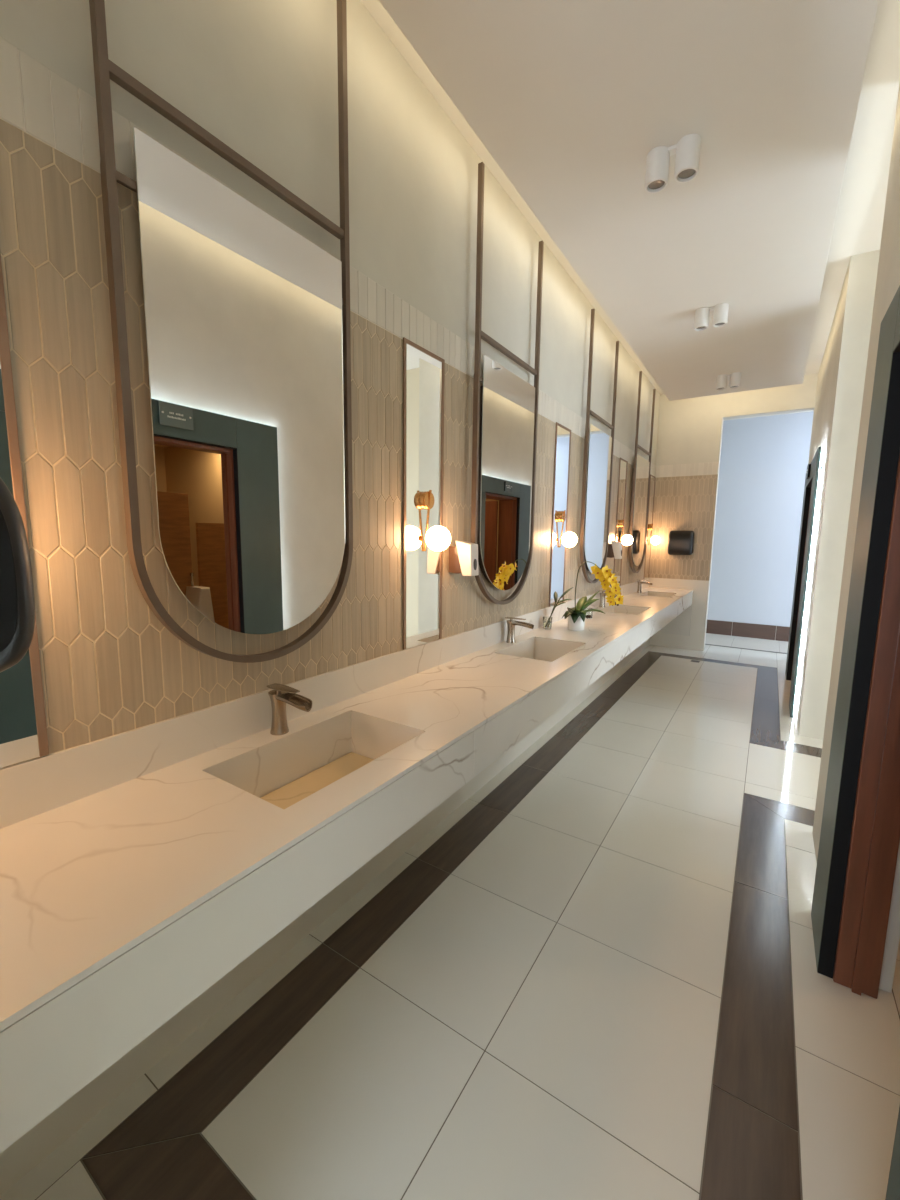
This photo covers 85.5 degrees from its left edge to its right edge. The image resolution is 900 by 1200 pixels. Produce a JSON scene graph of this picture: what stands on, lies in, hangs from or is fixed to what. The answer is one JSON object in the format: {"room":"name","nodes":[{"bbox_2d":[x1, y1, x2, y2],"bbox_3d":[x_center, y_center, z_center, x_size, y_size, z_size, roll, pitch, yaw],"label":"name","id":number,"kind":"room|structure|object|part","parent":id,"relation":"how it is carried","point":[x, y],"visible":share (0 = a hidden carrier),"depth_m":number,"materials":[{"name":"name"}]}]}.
{"room":"public restroom","nodes":[
{"label":"public restroom","id":0,"kind":"room"},
{"bbox_2d":[0,0,659,1195],"bbox_3d":[0.714,-0.717,3.777,0.235,3.571,11.600,6,9,33],"label":"wall","id":1,"kind":"structure","parent":0,"point":[260,76],"depth_m":1.57,"materials":[{"name":"tile"}]},
{"bbox_2d":[0,252,48,767],"bbox_3d":[-1.081,-0.314,0.985,0.008,1.441,0.329,6,9,33],"label":"mirror","id":2,"kind":"object","parent":1,"relation":"attached to","point":[23,728],"visible":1,"depth_m":1.14,"materials":[{"name":"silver metal"}]},
{"bbox_2d":[0,362,39,767],"bbox_3d":[-1.083,-0.305,0.988,0.004,1.423,0.293,6,9,33],"label":"mirror glass","id":3,"kind":"object","parent":2,"relation":"attached to","point":[20,683],"depth_m":1.15,"materials":[{"name":"silver metal"}]},
{"bbox_2d":[89,0,352,662],"bbox_3d":[-0.628,-0.963,1.539,0.060,2.354,0.816,6,9,33],"label":"framed mirror","id":4,"kind":"object","parent":1,"relation":"attached to","point":[247,319],"visible":1,"depth_m":1.50,"materials":[{"name":"brown metal"}]},
{"bbox_2d":[133,127,344,633],"bbox_3d":[-0.607,-0.552,1.598,0.005,1.343,0.707,6,9,33],"label":"mirror glass","id":5,"kind":"object","parent":4,"relation":"attached to","point":[245,314],"depth_m":1.52,"materials":[{"name":"silver metal"}]},
{"bbox_2d":[0,578,648,828],"bbox_3d":[0.865,0.126,4.061,0.015,0.161,7.507,6,9,33],"label":"backsplash","id":6,"kind":"structure","parent":1,"relation":"attached to","point":[31,788],"depth_m":1.53,"materials":[{"name":"white stone"}]},
{"bbox_2d":[0,587,692,1152],"bbox_3d":[1.117,0.535,3.945,0.598,0.655,7.507,6,9,33],"label":"countertop","id":7,"kind":"structure","parent":1,"relation":"attached to","point":[121,905],"depth_m":1.14,"materials":[{"name":"white stone"}]},
{"bbox_2d":[267,683,311,734],"bbox_3d":[-0.555,0.390,1.687,0.195,0.167,0.067,6,9,33],"label":"faucet","id":8,"kind":"object","parent":7,"relation":"on","point":[281,694],"visible":1,"depth_m":1.70,"materials":[{"name":"silver metal"}]},
{"bbox_3d":[-0.578,0.315,1.693,0.140,0.021,0.048,6,9,33],"label":"lever","id":9,"kind":"part","parent":8,"relation":"part of","materials":[{"name":"silver metal"}]},
{"bbox_3d":[-0.542,0.349,1.674,0.165,0.037,0.063,6,9,33],"label":"spout","id":10,"kind":"part","parent":8,"relation":"part of","materials":[{"name":"silver metal"}]},
{"bbox_2d":[207,714,420,808],"bbox_3d":[-0.411,0.593,1.611,0.397,0.183,0.640,6,9,33],"label":"sink basin","id":11,"kind":"object","parent":7,"relation":"in","point":[290,770],"depth_m":1.73,"materials":[{"name":"beige stone"}]},
{"bbox_2d":[505,617,533,642],"bbox_3d":[0.457,0.205,3.221,0.195,0.167,0.067,6,9,33],"label":"faucet","id":12,"kind":"object","parent":7,"relation":"on","point":[511,623],"visible":1,"depth_m":3.23,"materials":[{"name":"silver metal"}]},
{"bbox_3d":[0.435,0.131,3.227,0.140,0.021,0.048,6,9,33],"label":"lever","id":13,"kind":"part","parent":12,"relation":"part of","materials":[{"name":"silver metal"}]},
{"bbox_3d":[0.470,0.165,3.208,0.165,0.037,0.063,6,9,33],"label":"spout","id":14,"kind":"part","parent":12,"relation":"part of","materials":[{"name":"silver metal"}]},
{"bbox_2d":[498,638,581,661],"bbox_3d":[0.589,0.410,3.127,0.397,0.183,0.640,6,9,33],"label":"sink basin","id":15,"kind":"object","parent":7,"relation":"in","point":[535,649],"depth_m":3.37,"materials":[{"name":"beige stone"}]},
{"bbox_2d":[543,587,572,628],"bbox_3d":[0.850,0.060,3.831,0.150,0.310,0.295,6,9,33],"label":"vase","id":16,"kind":"object","parent":7,"relation":"on","point":[547,620],"visible":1,"depth_m":3.80,"materials":[{"name":"clear glass"}]},
{"bbox_3d":[0.755,0.176,3.774,0.072,0.091,0.072,6,9,33],"label":"glass","id":17,"kind":"part","parent":16,"relation":"part of","materials":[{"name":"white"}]},
{"bbox_2d":[585,608,592,618],"bbox_3d":[1.222,0.116,4.289,0.064,0.090,0.064,6,9,33],"label":"glass jar","id":18,"kind":"object","parent":7,"relation":"on","point":[589,615],"visible":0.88,"depth_m":4.26,"materials":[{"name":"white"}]},
{"bbox_2d":[562,561,623,630],"bbox_3d":[1.083,-0.026,3.677,0.445,0.526,0.314,6,9,33],"label":"potted orchid","id":19,"kind":"object","parent":7,"relation":"on","point":[576,615],"visible":1,"depth_m":3.64,"materials":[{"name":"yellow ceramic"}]},
{"bbox_3d":[0.974,0.167,3.754,0.128,0.121,0.128,6,9,33],"label":"pot","id":20,"kind":"part","parent":19,"relation":"part of","materials":[{"name":"white ceramic"}]},
{"bbox_3d":[1.092,-0.078,3.659,0.303,0.420,0.012,4,8,27],"label":"stem","id":21,"kind":"part","parent":19,"relation":"part of","materials":[{"name":"green plant"}]},
{"bbox_3d":[1.094,-0.200,3.615,0.015,0.089,0.083,-6,10,-41],"label":"flower","id":22,"kind":"part","parent":19,"relation":"part of","materials":[{"name":"yellow plant"}]},
{"bbox_3d":[1.123,-0.182,3.600,0.083,0.083,0.023,6,9,33],"label":"flower","id":23,"kind":"part","parent":19,"relation":"part of","materials":[{"name":"yellow plant"}]},
{"bbox_3d":[1.135,-0.145,3.603,0.076,0.077,0.030,6,9,33],"label":"flower","id":24,"kind":"part","parent":19,"relation":"part of","materials":[{"name":"yellow plant"}]},
{"bbox_3d":[1.153,-0.216,3.581,0.087,0.084,0.025,-2,8,-17],"label":"flower","id":25,"kind":"part","parent":19,"relation":"part of","materials":[{"name":"yellow plant"}]},
{"bbox_3d":[1.176,-0.060,3.589,0.073,0.073,0.018,3,8,20],"label":"flower","id":26,"kind":"part","parent":19,"relation":"part of","materials":[{"name":"yellow plant"}]},
{"bbox_3d":[1.172,-0.170,3.574,0.081,0.083,0.017,1,7,-1],"label":"flower","id":27,"kind":"part","parent":19,"relation":"part of","materials":[{"name":"yellow plant"}]},
{"bbox_3d":[1.186,0.012,3.593,0.065,0.067,0.015,6,9,33],"label":"flower","id":28,"kind":"part","parent":19,"relation":"part of","materials":[{"name":"yellow plant"}]},
{"bbox_3d":[1.184,-0.031,3.590,0.072,0.070,0.013,5,9,31],"label":"flower","id":29,"kind":"part","parent":19,"relation":"part of","materials":[{"name":"yellow plant"}]},
{"bbox_3d":[1.192,-0.148,3.570,0.079,0.079,0.021,-1,8,-17],"label":"flower","id":30,"kind":"part","parent":19,"relation":"part of","materials":[{"name":"yellow plant"}]},
{"bbox_3d":[1.214,-0.071,3.567,0.075,0.072,0.015,2,7,8],"label":"flower","id":31,"kind":"part","parent":19,"relation":"part of","materials":[{"name":"yellow plant"}]},
{"bbox_3d":[1.235,-0.001,3.562,0.069,0.065,0.021,1,7,2],"label":"flower","id":32,"kind":"part","parent":19,"relation":"part of","materials":[{"name":"yellow plant"}]},
{"bbox_2d":[599,590,616,606],"bbox_3d":[1.615,-0.006,4.978,0.195,0.167,0.067,6,9,33],"label":"faucet","id":33,"kind":"object","parent":7,"relation":"on","point":[602,594],"visible":0.58,"depth_m":4.99,"materials":[{"name":"silver metal"}]},
{"bbox_2d":[603,606,648,614],"bbox_3d":[1.756,0.197,4.896,0.397,0.183,0.640,6,9,33],"label":"sink basin","id":34,"kind":"object","parent":7,"relation":"in","point":[629,610],"depth_m":5.13,"materials":[{"name":"beige stone"}]},
{"bbox_2d":[637,580,652,592],"bbox_3d":[2.547,-0.176,6.390,0.195,0.167,0.067,6,9,33],"label":"faucet","id":35,"kind":"object","parent":7,"relation":"on","point":[639,582],"visible":1,"depth_m":6.40,"materials":[{"name":"silver metal"}]},
{"bbox_2d":[642,592,674,596],"bbox_3d":[2.687,0.027,6.307,0.397,0.183,0.640,6,9,33],"label":"sink basin","id":36,"kind":"object","parent":7,"relation":"in","point":[654,594],"depth_m":6.55,"materials":[{"name":"beige stone"}]},
{"bbox_2d":[403,337,444,649],"bbox_3d":[-0.129,-0.488,2.429,0.008,1.441,0.329,6,9,33],"label":"mirror","id":37,"kind":"object","parent":1,"relation":"attached to","point":[423,370],"visible":1,"depth_m":2.40,"materials":[{"name":"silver metal"}]},
{"bbox_2d":[419,490,450,550],"bbox_3d":[-0.067,-0.389,2.400,0.149,0.302,0.125,6,9,33],"label":"wall lamp","id":38,"kind":"object","parent":1,"relation":"attached to","point":[437,538],"visible":1,"depth_m":2.38,"materials":[{"name":"gold metal"}]},
{"bbox_3d":[-0.115,-0.494,2.418,0.033,0.088,0.088,6,9,33],"label":"wall plate","id":39,"kind":"part","parent":38,"relation":"part of","materials":[{"name":"gold metal"}]},
{"bbox_3d":[-0.111,-0.394,2.428,0.042,0.302,0.010,6,9,33],"label":"arm","id":40,"kind":"part","parent":38,"relation":"part of","materials":[{"name":"gold metal"}]},
{"bbox_3d":[-0.059,-0.303,2.404,0.125,0.125,0.125,6,9,33],"label":"lamp shade","id":41,"kind":"part","parent":38,"relation":"part of","materials":[{"name":"white glass"}]},
{"bbox_2d":[449,540,478,575],"bbox_3d":[0.074,-0.228,2.647,0.153,0.189,0.084,6,9,33],"label":"soap dispenser","id":42,"kind":"object","parent":1,"relation":"attached to","point":[463,557],"visible":1,"depth_m":2.61,"materials":[{"name":"white plastic"}]},
{"bbox_2d":[471,162,543,604],"bbox_3d":[0.351,-1.142,3.024,0.060,2.354,0.816,6,9,33],"label":"framed mirror","id":43,"kind":"object","parent":1,"relation":"attached to","point":[505,408],"visible":0.94,"depth_m":2.99,"materials":[{"name":"brown metal"}]},
{"bbox_2d":[480,355,535,589],"bbox_3d":[0.373,-0.730,3.083,0.005,1.343,0.707,6,9,33],"label":"mirror glass","id":44,"kind":"object","parent":43,"relation":"attached to","point":[508,404],"depth_m":3.04,"materials":[{"name":"silver metal"}]},
{"bbox_2d":[549,422,570,606],"bbox_3d":[0.902,-0.676,3.992,0.008,1.441,0.329,6,9,33],"label":"mirror","id":45,"kind":"object","parent":1,"relation":"attached to","point":[562,434],"visible":0.9,"depth_m":3.97,"materials":[{"name":"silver metal"}]},
{"bbox_2d":[558,510,576,546],"bbox_3d":[0.964,-0.578,3.963,0.149,0.302,0.125,6,9,33],"label":"wall lamp","id":46,"kind":"object","parent":1,"relation":"attached to","point":[569,539],"visible":1,"depth_m":3.94,"materials":[{"name":"white glass"}]},
{"bbox_3d":[0.917,-0.682,3.982,0.033,0.088,0.088,6,9,33],"label":"wall plate","id":47,"kind":"part","parent":46,"relation":"part of","materials":[{"name":"gold metal"}]},
{"bbox_3d":[0.920,-0.582,3.992,0.042,0.302,0.010,6,9,33],"label":"arm","id":48,"kind":"part","parent":46,"relation":"part of","materials":[{"name":"gold metal"}]},
{"bbox_3d":[0.973,-0.491,3.968,0.125,0.125,0.125,6,9,33],"label":"lamp shade","id":49,"kind":"part","parent":46,"relation":"part of","materials":[{"name":"white glass"}]},
{"bbox_2d":[580,309,618,582],"bbox_3d":[1.399,-1.333,4.612,0.060,2.354,0.816,6,9,33],"label":"framed mirror","id":50,"kind":"object","parent":1,"relation":"attached to","point":[598,446],"visible":0.88,"depth_m":4.58,"materials":[{"name":"brown metal"}]},
{"bbox_2d":[584,424,611,572],"bbox_3d":[1.421,-0.922,4.671,0.005,1.343,0.707,6,9,33],"label":"mirror glass","id":51,"kind":"object","parent":50,"relation":"attached to","point":[599,469],"depth_m":4.64,"materials":[{"name":"silver metal"}]},
{"bbox_2d":[607,541,621,558],"bbox_3d":[1.755,-0.535,5.195,0.153,0.189,0.084,6,9,33],"label":"soap dispenser","id":52,"kind":"object","parent":1,"relation":"attached to","point":[614,549],"visible":0.97,"depth_m":5.16,"materials":[{"name":"white plastic"}]},
{"bbox_2d":[613,457,627,585],"bbox_3d":[1.950,-0.868,5.580,0.008,1.441,0.329,6,9,33],"label":"mirror","id":53,"kind":"object","parent":1,"relation":"attached to","point":[623,465],"visible":0.84,"depth_m":5.56,"materials":[{"name":"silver metal"}]},
{"bbox_2d":[619,519,632,545],"bbox_3d":[2.012,-0.769,5.551,0.149,0.302,0.125,6,9,33],"label":"wall lamp","id":54,"kind":"object","parent":1,"relation":"attached to","point":[626,540],"visible":1,"depth_m":5.53,"materials":[{"name":"white glass"}]},
{"bbox_3d":[2.021,-0.683,5.556,0.125,0.125,0.125,6,9,33],"label":"lamp shade","id":55,"kind":"part","parent":54,"relation":"part of","materials":[{"name":"white glass"}]},
{"bbox_2d":[628,371,655,572],"bbox_3d":[2.392,-1.514,6.117,0.060,2.354,0.816,6,9,33],"label":"framed mirror","id":56,"kind":"object","parent":1,"relation":"attached to","point":[638,507],"visible":0.94,"depth_m":6.09,"materials":[{"name":"brown metal"}]},
{"bbox_2d":[632,454,649,565],"bbox_3d":[2.414,-1.103,6.177,0.005,1.343,0.707,6,9,33],"label":"mirror glass","id":57,"kind":"object","parent":56,"relation":"attached to","point":[642,484],"depth_m":6.17,"materials":[{"name":"silver metal"}]},
{"bbox_2d":[644,474,655,578],"bbox_3d":[2.838,-1.030,6.926,0.008,1.441,0.329,6,9,33],"label":"mirror","id":58,"kind":"object","parent":1,"relation":"attached to","point":[652,478],"visible":0.96,"depth_m":6.91,"materials":[{"name":"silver metal"}]},
{"bbox_2d":[649,523,659,544],"bbox_3d":[2.900,-0.931,6.897,0.149,0.302,0.125,6,9,33],"label":"wall lamp","id":59,"kind":"object","parent":1,"relation":"attached to","point":[655,540],"visible":1,"depth_m":6.87,"materials":[{"name":"white glass"}]},
{"bbox_3d":[2.909,-0.845,6.902,0.125,0.125,0.125,6,9,33],"label":"lamp shade","id":60,"kind":"part","parent":59,"relation":"part of","materials":[{"name":"white glass"}]},
{"bbox_2d":[0,633,899,1199],"bbox_3d":[2.579,1.308,2.791,4.750,0.154,11.600,6,9,33],"label":"floor","id":61,"kind":"structure","parent":0,"point":[596,977],"depth_m":1.60,"materials":[{"name":"tile"}]},
{"bbox_2d":[379,0,878,400],"bbox_3d":[1.631,-2.196,3.191,1.389,0.050,6.427,6,9,33],"label":"ceiling","id":62,"kind":"structure","parent":0,"point":[570,99],"depth_m":2.16,"materials":[{"name":"paint"}]},
{"bbox_2d":[645,134,700,192],"bbox_3d":[1.014,-1.986,2.223,0.228,0.135,0.100,6,9,33],"label":"ceiling spotlight","id":63,"kind":"object","parent":62,"relation":"attached to","point":[687,149],"visible":1,"depth_m":2.21,"materials":[{"name":"white paint"}]},
{"bbox_2d":[694,303,728,330],"bbox_3d":[2.004,-2.169,3.739,0.228,0.135,0.100,6,9,33],"label":"ceiling spotlight","id":64,"kind":"object","parent":62,"relation":"attached to","point":[720,315],"visible":1,"depth_m":3.72,"materials":[{"name":"white paint"}]},
{"bbox_2d":[716,372,740,389],"bbox_3d":[2.990,-2.349,5.234,0.228,0.135,0.100,6,9,33],"label":"ceiling spotlight","id":65,"kind":"object","parent":62,"relation":"attached to","point":[735,378],"visible":1,"depth_m":5.21,"materials":[{"name":"white paint"}]},
{"bbox_2d":[360,0,899,394],"bbox_3d":[2.133,-2.290,1.568,4.750,0.150,10.100,6,9,33],"label":"ceiling slab","id":66,"kind":"structure","parent":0,"point":[858,225],"depth_m":2.65,"materials":[{"name":"paint"}]},
{"bbox_2d":[649,373,817,650],"bbox_3d":[3.718,-1.049,6.655,1.785,3.571,0.162,6,9,33],"label":"wall","id":67,"kind":"structure","parent":0,"point":[689,437],"depth_m":6.76,"materials":[{"name":"paint"}]},
{"bbox_2d":[668,531,693,554],"bbox_3d":[3.223,-0.800,6.805,0.307,0.336,0.190,6,9,33],"label":"dispenser","id":68,"kind":"object","parent":67,"relation":"attached to","point":[679,542],"visible":1,"depth_m":6.73,"materials":[{"name":"black plastic"}]},
{"bbox_2d":[707,411,813,626],"bbox_3d":[5.702,-1.411,7.205,4.750,4.200,0.200,6,9,33],"label":"wall","id":69,"kind":"structure","parent":0,"point":[764,460],"depth_m":7.66,"materials":[{"name":"paint"}]},
{"bbox_2d":[706,620,789,641],"bbox_3d":[5.639,0.570,7.358,4.798,0.230,0.012,6,9,33],"label":"baseboard","id":70,"kind":"structure","parent":69,"relation":"attached to","point":[770,632],"depth_m":7.88,"materials":[{"name":"brown tile"}]},
{"bbox_2d":[723,410,813,420],"bbox_3d":[4.321,-2.837,6.982,2.450,0.150,1.400,6,9,33],"label":"ceiling","id":71,"kind":"structure","parent":0,"point":[810,410],"depth_m":7.42,"materials":[{"name":"paint"}]},
{"bbox_2d":[795,82,899,992],"bbox_3d":[1.902,-0.476,2.029,0.285,3.571,9.950,6,9,33],"label":"wall","id":72,"kind":"structure","parent":0,"point":[845,382],"depth_m":3.56,"materials":[{"name":"paint"}]},
{"bbox_2d":[811,286,899,1199],"bbox_3d":[1.131,0.254,1.142,0.165,2.330,1.705,6,9,33],"label":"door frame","id":73,"kind":"structure","parent":72,"relation":"in","point":[859,841],"depth_m":1.62,"materials":[{"name":"brown wood"}]},
{"bbox_3d":[1.154,0.344,1.149,0.120,2.150,1.105,6,9,33],"label":"frame","id":74,"kind":"part","parent":73,"relation":"part of","materials":[{"name":"brown wood"}]},
{"bbox_3d":[-1.037,-0.162,-0.702,1.950,3.571,2.430,6,9,33],"label":"wall","id":75,"kind":"structure","parent":0,"visible":0},
{"bbox_2d":[0,477,34,672],"bbox_3d":[-0.790,-0.065,0.724,0.307,0.336,0.190,6,9,33],"label":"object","id":76,"kind":"object","parent":75,"relation":"attached to","point":[17,603],"visible":1,"depth_m":0.70,"materials":[{"name":"black plastic"}]},
{"bbox_3d":[-0.667,-0.052,0.638,0.006,0.279,0.149,6,9,33],"label":"panel","id":77,"kind":"part","parent":76,"relation":"part of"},
{"bbox_3d":[4.630,-0.289,4.647,1.490,2.600,2.650,6,9,33],"label":"wall","id":78,"kind":"structure","parent":0,"visible":0},
{"bbox_2d":[785,447,822,717],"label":"door","id":79,"kind":"structure","parent":78,"relation":"in","point":[802,580],"depth_m":4.44,"materials":[{"name":"brown wood"}]},
{"bbox_3d":[3.687,-0.099,4.840,0.285,2.150,1.100,6,9,33],"label":"frame","id":80,"kind":"part","parent":79,"relation":"part of","materials":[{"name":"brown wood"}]},
{"bbox_2d":[806,464,810,478],"bbox_3d":[3.589,-1.286,4.883,0.025,0.135,0.200,6,9,33],"label":"door sign","id":81,"kind":"object","parent":79,"relation":"attached to","point":[809,465],"visible":1,"depth_m":4.81,"materials":[{"name":"white paint"}]}
]}

